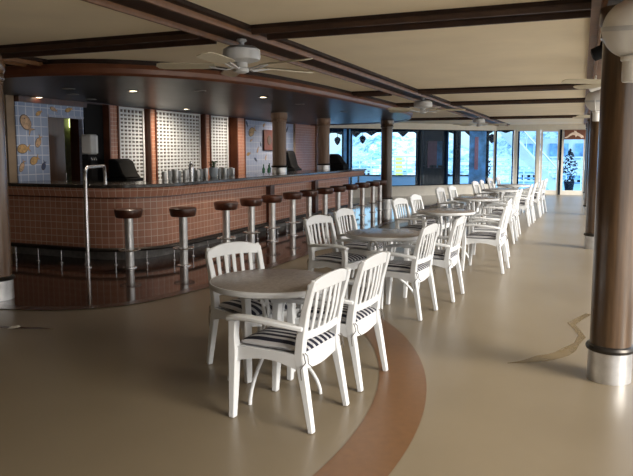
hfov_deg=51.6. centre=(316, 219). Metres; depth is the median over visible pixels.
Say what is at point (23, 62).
beam
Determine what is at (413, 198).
armchair
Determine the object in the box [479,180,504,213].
armchair
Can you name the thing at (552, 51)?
ceiling
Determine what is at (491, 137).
hanging lantern
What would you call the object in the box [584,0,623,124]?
beam
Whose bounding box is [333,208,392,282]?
armchair
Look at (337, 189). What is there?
bar stool
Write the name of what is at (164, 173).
tumbler
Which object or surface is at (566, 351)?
inlay
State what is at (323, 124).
wooden column
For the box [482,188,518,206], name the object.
round table
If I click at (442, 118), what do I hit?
beam
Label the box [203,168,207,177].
tumbler
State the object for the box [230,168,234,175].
tumbler
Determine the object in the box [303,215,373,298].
armchair
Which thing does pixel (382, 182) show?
bar stool
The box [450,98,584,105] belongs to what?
beam
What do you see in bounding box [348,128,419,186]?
window
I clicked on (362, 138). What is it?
hanging lantern
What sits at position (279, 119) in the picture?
wooden column
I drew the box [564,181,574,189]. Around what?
pot
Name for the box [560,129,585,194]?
door
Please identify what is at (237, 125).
pilaster
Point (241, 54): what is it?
ceiling fan
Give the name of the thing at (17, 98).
trim
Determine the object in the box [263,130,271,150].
wall plaque
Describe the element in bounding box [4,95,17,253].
wall
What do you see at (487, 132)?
post
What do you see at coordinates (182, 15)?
ceiling beam
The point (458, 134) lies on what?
post
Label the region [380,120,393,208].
wooden column
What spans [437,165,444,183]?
stool
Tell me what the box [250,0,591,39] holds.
beam
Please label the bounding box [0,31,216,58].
beam
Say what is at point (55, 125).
door
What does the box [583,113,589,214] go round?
wooden column
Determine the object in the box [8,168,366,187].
countertop
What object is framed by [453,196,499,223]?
round table
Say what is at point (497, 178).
armchair
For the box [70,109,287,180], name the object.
wall
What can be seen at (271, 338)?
seat cushion
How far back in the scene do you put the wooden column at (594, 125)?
10.41 m
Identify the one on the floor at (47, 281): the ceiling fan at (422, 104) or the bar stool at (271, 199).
the bar stool at (271, 199)
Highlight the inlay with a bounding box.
[510,313,590,362]
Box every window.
[330,128,347,163]
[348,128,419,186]
[419,129,454,185]
[454,130,495,184]
[495,130,513,187]
[515,130,536,189]
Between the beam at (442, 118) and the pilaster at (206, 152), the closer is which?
the pilaster at (206, 152)
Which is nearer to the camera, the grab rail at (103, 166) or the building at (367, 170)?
the grab rail at (103, 166)
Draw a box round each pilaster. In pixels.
[102,105,120,177]
[144,109,157,180]
[200,115,211,176]
[230,118,245,174]
[293,124,317,169]
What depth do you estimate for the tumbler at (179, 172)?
10.91 m
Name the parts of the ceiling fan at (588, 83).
blade, blade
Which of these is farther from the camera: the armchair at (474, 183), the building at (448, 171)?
the building at (448, 171)
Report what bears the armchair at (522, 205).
on the floor at (131, 389)
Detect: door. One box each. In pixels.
[48,117,66,180]
[539,130,559,194]
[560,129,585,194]
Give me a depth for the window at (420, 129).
23.71 m
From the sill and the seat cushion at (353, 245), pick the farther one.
the sill
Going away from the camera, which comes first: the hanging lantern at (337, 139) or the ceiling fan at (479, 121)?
the ceiling fan at (479, 121)
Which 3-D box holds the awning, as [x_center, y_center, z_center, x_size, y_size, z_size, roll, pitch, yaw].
[2.926,-3.787,27.472,10.700,0.600,1.200,2,6,22]
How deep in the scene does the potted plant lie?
11.85 m
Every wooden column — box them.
[0,60,15,301]
[271,112,287,172]
[317,118,330,169]
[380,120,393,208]
[583,110,598,248]
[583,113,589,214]
[583,123,587,199]
[585,4,632,385]
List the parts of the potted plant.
pot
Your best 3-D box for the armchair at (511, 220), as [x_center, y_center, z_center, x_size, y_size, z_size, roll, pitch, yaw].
[3.189,-0.060,11.330,0.579,0.882,0.586,2,6,22]
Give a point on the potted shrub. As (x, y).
(568, 185)
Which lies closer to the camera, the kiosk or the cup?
the cup
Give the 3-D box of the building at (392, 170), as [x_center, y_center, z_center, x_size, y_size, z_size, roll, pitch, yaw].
[18.891,-6.102,152.303,5.833,10.785,4.600,2,6,22]
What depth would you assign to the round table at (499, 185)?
16.48 m
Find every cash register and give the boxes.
[107,159,142,181]
[286,151,301,170]
[330,154,347,168]
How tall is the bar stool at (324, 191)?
0.800 m
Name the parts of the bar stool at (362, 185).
seat, post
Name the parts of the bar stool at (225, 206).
seat, post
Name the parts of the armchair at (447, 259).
leg, armrest, seat, armrest, leg, rail, rail, leg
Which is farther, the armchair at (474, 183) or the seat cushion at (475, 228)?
the armchair at (474, 183)
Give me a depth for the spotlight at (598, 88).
8.06 m
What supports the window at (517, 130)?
in the wall
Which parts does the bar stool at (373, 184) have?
seat, post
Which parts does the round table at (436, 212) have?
leg, leg, leg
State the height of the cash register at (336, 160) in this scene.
0.400 m
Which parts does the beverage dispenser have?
light panel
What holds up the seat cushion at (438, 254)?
on the armchair at (447, 259)
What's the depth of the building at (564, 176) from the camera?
111.56 m
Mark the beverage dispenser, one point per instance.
(89, 142)
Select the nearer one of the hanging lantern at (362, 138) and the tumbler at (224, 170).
the tumbler at (224, 170)
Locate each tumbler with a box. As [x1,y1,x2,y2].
[162,171,166,179]
[168,171,171,179]
[173,170,177,179]
[178,171,181,178]
[183,170,187,178]
[195,170,199,177]
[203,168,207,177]
[222,168,226,175]
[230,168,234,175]
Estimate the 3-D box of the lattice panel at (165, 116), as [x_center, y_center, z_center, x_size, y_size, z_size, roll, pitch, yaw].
[-2.934,-1.570,13.910,0.050,1.450,1.710,2,6,22]
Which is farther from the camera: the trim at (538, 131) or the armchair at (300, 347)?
the trim at (538, 131)
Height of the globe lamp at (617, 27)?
0.494 m
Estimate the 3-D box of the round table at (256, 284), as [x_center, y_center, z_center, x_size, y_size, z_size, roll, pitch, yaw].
[-0.286,0.748,4.313,0.824,0.724,0.824,2,6,22]
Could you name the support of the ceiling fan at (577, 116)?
hanging from the beam at (593, 67)
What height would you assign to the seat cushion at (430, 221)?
0.056 m
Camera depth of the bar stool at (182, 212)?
8.86 m
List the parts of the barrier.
rail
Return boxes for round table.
[209,269,333,404]
[345,228,425,308]
[417,208,475,260]
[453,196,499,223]
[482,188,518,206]
[496,184,529,212]
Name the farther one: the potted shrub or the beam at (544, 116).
the potted shrub
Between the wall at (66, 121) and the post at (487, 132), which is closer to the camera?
the wall at (66, 121)
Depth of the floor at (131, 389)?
4.30 m
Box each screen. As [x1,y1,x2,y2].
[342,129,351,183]
[468,131,486,183]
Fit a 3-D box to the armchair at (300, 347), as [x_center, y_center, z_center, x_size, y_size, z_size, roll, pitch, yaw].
[-0.146,0.711,3.900,0.579,0.882,0.586,3,7,28]
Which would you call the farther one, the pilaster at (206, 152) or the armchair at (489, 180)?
the armchair at (489, 180)
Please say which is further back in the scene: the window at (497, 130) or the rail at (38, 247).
the window at (497, 130)
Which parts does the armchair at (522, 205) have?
armrest, leg, leg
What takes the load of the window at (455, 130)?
in the wall at (74, 127)
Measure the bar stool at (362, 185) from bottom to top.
0.800 m
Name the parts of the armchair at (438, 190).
leg, rail, leg, armrest, leg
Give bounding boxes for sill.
[353,184,495,197]
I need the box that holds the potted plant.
[209,160,218,176]
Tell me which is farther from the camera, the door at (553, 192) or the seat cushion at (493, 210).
the door at (553, 192)
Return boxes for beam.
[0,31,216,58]
[0,54,47,66]
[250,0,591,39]
[351,91,391,96]
[396,103,413,106]
[407,117,472,120]
[418,84,583,94]
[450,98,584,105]
[490,115,576,118]
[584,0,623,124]
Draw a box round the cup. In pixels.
[189,167,193,178]
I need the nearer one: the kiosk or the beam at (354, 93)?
the beam at (354, 93)
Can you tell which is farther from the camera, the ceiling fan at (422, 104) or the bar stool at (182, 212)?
the ceiling fan at (422, 104)
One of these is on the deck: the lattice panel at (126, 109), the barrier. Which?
the barrier
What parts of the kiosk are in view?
red panel, blue panel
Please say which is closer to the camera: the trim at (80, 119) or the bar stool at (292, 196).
the trim at (80, 119)
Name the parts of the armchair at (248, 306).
leg, rail, leg, seat, leg, leg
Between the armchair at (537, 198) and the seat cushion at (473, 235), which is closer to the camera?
the seat cushion at (473, 235)
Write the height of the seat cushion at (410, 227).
0.056 m
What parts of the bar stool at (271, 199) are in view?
seat, post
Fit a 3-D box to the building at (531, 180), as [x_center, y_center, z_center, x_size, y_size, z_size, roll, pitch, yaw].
[40.195,-3.471,124.067,3.678,11.383,4.600,2,6,22]
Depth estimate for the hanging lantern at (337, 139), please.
28.46 m
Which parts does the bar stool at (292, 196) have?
seat, post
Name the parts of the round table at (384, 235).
leg, leg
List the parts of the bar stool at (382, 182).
seat, post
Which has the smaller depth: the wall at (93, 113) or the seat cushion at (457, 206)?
the wall at (93, 113)
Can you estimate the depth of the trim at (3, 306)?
6.93 m
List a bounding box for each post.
[415,130,422,184]
[455,132,460,183]
[485,131,488,182]
[515,130,519,183]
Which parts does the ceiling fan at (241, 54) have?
blade, blade, blade arm, blade, blade arm, blade arm, blade arm, blade, blade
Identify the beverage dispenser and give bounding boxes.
[81,134,97,180]
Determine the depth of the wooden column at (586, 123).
21.33 m
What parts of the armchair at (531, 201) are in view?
leg, leg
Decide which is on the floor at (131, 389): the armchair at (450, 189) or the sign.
the armchair at (450, 189)
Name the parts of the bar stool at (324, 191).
seat, post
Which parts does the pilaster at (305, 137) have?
edge trim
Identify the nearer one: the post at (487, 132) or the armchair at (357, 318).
the armchair at (357, 318)
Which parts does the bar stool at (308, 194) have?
seat, post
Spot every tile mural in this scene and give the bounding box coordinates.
[14,101,83,181]
[246,120,292,173]
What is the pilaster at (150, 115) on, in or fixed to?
attached to the wall at (74, 127)
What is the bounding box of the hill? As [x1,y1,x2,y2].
[336,131,582,181]
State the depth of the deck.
30.54 m
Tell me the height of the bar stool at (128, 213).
0.800 m
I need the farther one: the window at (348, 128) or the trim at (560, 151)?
the trim at (560, 151)
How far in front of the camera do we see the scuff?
5.81 m
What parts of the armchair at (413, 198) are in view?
leg, rail, leg, seat, leg, leg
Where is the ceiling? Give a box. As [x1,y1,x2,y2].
[0,0,589,124]
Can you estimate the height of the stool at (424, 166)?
1.071 m
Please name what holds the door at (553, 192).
in the wall
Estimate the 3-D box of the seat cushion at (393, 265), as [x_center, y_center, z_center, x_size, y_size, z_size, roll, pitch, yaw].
[0.827,0.435,6.325,0.452,0.056,0.424,3,7,29]
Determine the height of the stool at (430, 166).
1.071 m
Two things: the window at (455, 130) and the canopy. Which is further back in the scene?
the window at (455, 130)
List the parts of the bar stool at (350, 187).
seat, post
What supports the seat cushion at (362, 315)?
on the armchair at (357, 318)
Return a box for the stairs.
[499,131,556,189]
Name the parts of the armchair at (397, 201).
leg, rail, leg, armrest, leg, armrest, leg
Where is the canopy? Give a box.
[3,59,412,125]
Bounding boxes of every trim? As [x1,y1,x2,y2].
[0,194,464,309]
[14,95,316,125]
[48,114,83,180]
[330,123,496,130]
[493,130,540,192]
[496,124,585,129]
[558,129,561,194]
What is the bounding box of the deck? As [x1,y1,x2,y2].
[497,182,581,190]
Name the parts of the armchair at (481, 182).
leg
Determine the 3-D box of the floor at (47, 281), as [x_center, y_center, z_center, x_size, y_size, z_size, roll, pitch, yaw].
[-0.056,-0.097,15.899,4.043,0.007,19.890,2,6,22]
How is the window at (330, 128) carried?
in the wall at (74, 127)
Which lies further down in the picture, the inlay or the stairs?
the inlay
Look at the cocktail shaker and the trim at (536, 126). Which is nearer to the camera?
the cocktail shaker
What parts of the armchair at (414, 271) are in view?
leg, leg, armrest, seat, armrest, leg, rail, rail, leg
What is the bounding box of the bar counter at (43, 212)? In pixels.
[8,168,366,259]
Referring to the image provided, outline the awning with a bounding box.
[330,129,510,136]
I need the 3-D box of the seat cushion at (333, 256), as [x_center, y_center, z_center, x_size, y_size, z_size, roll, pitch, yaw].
[0.240,0.380,6.853,0.452,0.056,0.424,4,7,36]
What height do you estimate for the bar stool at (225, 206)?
0.800 m
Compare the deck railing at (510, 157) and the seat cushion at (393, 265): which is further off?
the deck railing at (510, 157)
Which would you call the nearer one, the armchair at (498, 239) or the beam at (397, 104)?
the armchair at (498, 239)
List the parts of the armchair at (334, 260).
leg, rail, rail, armrest, leg, seat, leg, armrest, leg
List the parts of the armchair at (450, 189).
leg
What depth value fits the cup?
11.06 m
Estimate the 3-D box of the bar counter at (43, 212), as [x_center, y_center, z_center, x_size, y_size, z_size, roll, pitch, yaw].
[-1.653,-0.441,13.887,2.490,1.091,10.030,2,6,22]
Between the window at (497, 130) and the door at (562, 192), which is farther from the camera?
the window at (497, 130)
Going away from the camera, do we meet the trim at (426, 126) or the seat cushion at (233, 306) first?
the seat cushion at (233, 306)
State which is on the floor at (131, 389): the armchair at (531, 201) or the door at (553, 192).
the armchair at (531, 201)
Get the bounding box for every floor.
[0,194,459,305]
[0,194,632,475]
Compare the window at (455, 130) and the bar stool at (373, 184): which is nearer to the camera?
the bar stool at (373, 184)
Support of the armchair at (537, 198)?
on the floor at (131, 389)
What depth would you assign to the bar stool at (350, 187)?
15.16 m
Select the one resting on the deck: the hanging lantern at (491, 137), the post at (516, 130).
the post at (516, 130)
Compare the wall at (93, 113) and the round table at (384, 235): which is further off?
the wall at (93, 113)
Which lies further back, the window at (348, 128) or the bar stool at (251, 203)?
the window at (348, 128)
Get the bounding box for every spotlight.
[589,75,600,91]
[590,41,602,60]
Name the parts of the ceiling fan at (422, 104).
blade, blade, blade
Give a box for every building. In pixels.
[352,166,378,174]
[392,170,412,174]
[448,171,467,174]
[519,171,534,181]
[563,175,581,181]
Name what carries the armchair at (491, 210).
on the floor at (131, 389)
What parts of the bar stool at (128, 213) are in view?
seat, post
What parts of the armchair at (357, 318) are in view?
leg, armrest, seat, leg, armrest, rail, rail, leg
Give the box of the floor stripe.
[313,293,426,475]
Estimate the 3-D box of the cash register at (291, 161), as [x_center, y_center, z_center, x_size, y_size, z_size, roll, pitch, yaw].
[-0.711,-1.643,18.437,0.440,0.620,0.500,2,6,22]
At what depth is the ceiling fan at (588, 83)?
7.17 m
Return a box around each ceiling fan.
[156,38,312,76]
[388,97,465,113]
[453,116,506,126]
[561,79,600,88]
[573,115,589,118]
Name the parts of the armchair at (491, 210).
leg, leg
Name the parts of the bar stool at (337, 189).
seat, post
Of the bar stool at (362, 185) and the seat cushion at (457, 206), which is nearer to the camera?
the seat cushion at (457, 206)
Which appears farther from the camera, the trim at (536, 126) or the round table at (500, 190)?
the trim at (536, 126)
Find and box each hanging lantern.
[334,129,340,144]
[359,130,365,143]
[489,134,493,142]
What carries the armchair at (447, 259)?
on the floor at (131, 389)
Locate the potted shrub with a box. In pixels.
[563,148,577,189]
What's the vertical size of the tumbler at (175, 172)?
0.154 m
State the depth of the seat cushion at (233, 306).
4.60 m
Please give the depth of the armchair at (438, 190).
12.50 m
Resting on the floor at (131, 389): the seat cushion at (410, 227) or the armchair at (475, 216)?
the armchair at (475, 216)
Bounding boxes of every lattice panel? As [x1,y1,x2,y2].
[119,106,145,180]
[157,110,200,179]
[211,115,228,175]
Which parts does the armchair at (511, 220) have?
armrest, armrest, seat, leg, leg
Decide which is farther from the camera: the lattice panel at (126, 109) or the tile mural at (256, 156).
the tile mural at (256, 156)
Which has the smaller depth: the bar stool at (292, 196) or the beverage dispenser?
the beverage dispenser
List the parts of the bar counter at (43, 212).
kick plate, post, post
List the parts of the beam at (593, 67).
moulding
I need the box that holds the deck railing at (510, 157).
[352,156,582,188]
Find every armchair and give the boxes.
[205,241,304,382]
[225,267,350,433]
[287,251,390,391]
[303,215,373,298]
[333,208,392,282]
[365,223,439,320]
[391,198,440,258]
[403,216,466,302]
[409,194,451,250]
[435,187,470,231]
[447,186,480,230]
[461,204,511,273]
[467,199,511,261]
[472,181,498,213]
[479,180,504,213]
[482,191,519,243]
[486,177,511,210]
[488,188,522,236]
[496,177,516,192]
[503,184,532,226]
[509,182,536,222]
[518,180,543,217]
[521,178,547,212]
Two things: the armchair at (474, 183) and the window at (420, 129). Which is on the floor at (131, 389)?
the armchair at (474, 183)
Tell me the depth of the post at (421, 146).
25.76 m
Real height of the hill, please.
79.820 m
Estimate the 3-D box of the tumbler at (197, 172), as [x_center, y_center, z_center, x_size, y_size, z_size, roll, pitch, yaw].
[-2.062,-0.795,11.366,0.084,0.135,0.082,2,6,22]
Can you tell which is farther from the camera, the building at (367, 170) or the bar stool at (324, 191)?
the building at (367, 170)
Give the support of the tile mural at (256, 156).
attached to the wall at (74, 127)
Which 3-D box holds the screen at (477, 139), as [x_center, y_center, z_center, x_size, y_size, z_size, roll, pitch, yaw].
[6.466,-2.451,26.274,0.680,2.550,0.100,2,6,22]
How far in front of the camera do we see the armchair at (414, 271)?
6.17 m
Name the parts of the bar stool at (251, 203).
seat, post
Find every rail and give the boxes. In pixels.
[11,203,358,264]
[83,164,106,267]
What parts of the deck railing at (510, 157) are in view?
post, rail, post, post, post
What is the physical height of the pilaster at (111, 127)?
2.384 m
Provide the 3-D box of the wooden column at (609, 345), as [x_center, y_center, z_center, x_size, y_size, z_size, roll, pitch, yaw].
[2.008,-0.143,4.374,0.316,2.479,0.316,2,6,22]
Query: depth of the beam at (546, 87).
10.05 m
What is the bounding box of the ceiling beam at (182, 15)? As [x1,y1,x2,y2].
[81,0,509,126]
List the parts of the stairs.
handrail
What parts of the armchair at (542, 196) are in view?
leg, leg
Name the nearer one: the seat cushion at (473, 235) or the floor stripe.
the floor stripe
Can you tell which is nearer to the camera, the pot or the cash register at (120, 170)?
the cash register at (120, 170)
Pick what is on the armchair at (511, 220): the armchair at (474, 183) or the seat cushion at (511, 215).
the seat cushion at (511, 215)
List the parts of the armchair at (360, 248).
leg, rail, leg, seat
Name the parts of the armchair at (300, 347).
leg, armrest, leg, seat, armrest, leg, rail, rail, leg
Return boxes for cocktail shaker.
[189,161,193,178]
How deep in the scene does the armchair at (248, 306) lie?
4.72 m
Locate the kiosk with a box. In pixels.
[422,130,448,184]
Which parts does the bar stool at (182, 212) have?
seat, post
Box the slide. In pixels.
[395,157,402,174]
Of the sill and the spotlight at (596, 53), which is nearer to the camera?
the spotlight at (596, 53)
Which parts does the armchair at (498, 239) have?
leg, leg, armrest, armrest, seat, leg, leg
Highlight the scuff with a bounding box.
[0,326,51,328]
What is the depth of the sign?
23.53 m
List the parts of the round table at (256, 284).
leg, leg, leg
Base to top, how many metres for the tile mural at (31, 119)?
2.312 m
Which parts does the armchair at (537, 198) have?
leg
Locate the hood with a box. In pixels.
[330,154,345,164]
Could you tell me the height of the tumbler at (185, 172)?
0.144 m
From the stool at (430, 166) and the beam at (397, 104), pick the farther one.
the stool at (430, 166)
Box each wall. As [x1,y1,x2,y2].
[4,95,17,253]
[64,118,71,180]
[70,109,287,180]
[83,104,103,180]
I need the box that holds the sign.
[564,130,585,138]
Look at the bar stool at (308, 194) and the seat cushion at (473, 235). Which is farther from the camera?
the bar stool at (308, 194)
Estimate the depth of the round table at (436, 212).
9.22 m
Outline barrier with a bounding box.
[352,175,468,185]
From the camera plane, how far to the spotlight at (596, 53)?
5.56 m
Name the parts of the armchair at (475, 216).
leg, leg, armrest, seat, armrest, leg, leg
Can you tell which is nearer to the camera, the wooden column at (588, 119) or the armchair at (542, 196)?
the wooden column at (588, 119)
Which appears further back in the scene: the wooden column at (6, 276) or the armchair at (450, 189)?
the armchair at (450, 189)
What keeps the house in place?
on the deck
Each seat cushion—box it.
[219,298,286,314]
[241,326,334,350]
[297,301,375,321]
[315,252,365,261]
[344,242,382,248]
[387,260,429,271]
[400,225,422,230]
[411,249,456,258]
[416,219,447,223]
[454,205,477,208]
[466,232,504,238]
[474,224,497,229]
[486,213,513,217]
[492,209,516,212]
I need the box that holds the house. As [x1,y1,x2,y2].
[518,138,583,183]
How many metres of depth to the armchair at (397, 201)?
9.49 m
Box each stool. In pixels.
[114,207,142,268]
[169,206,196,266]
[214,201,237,242]
[240,198,261,242]
[261,195,282,241]
[283,192,301,235]
[300,190,317,230]
[316,188,333,225]
[330,186,345,221]
[343,184,357,218]
[355,182,369,214]
[366,181,379,211]
[373,180,386,209]
[423,165,427,184]
[429,165,436,184]
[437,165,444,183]
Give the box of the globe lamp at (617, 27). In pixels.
[601,0,632,82]

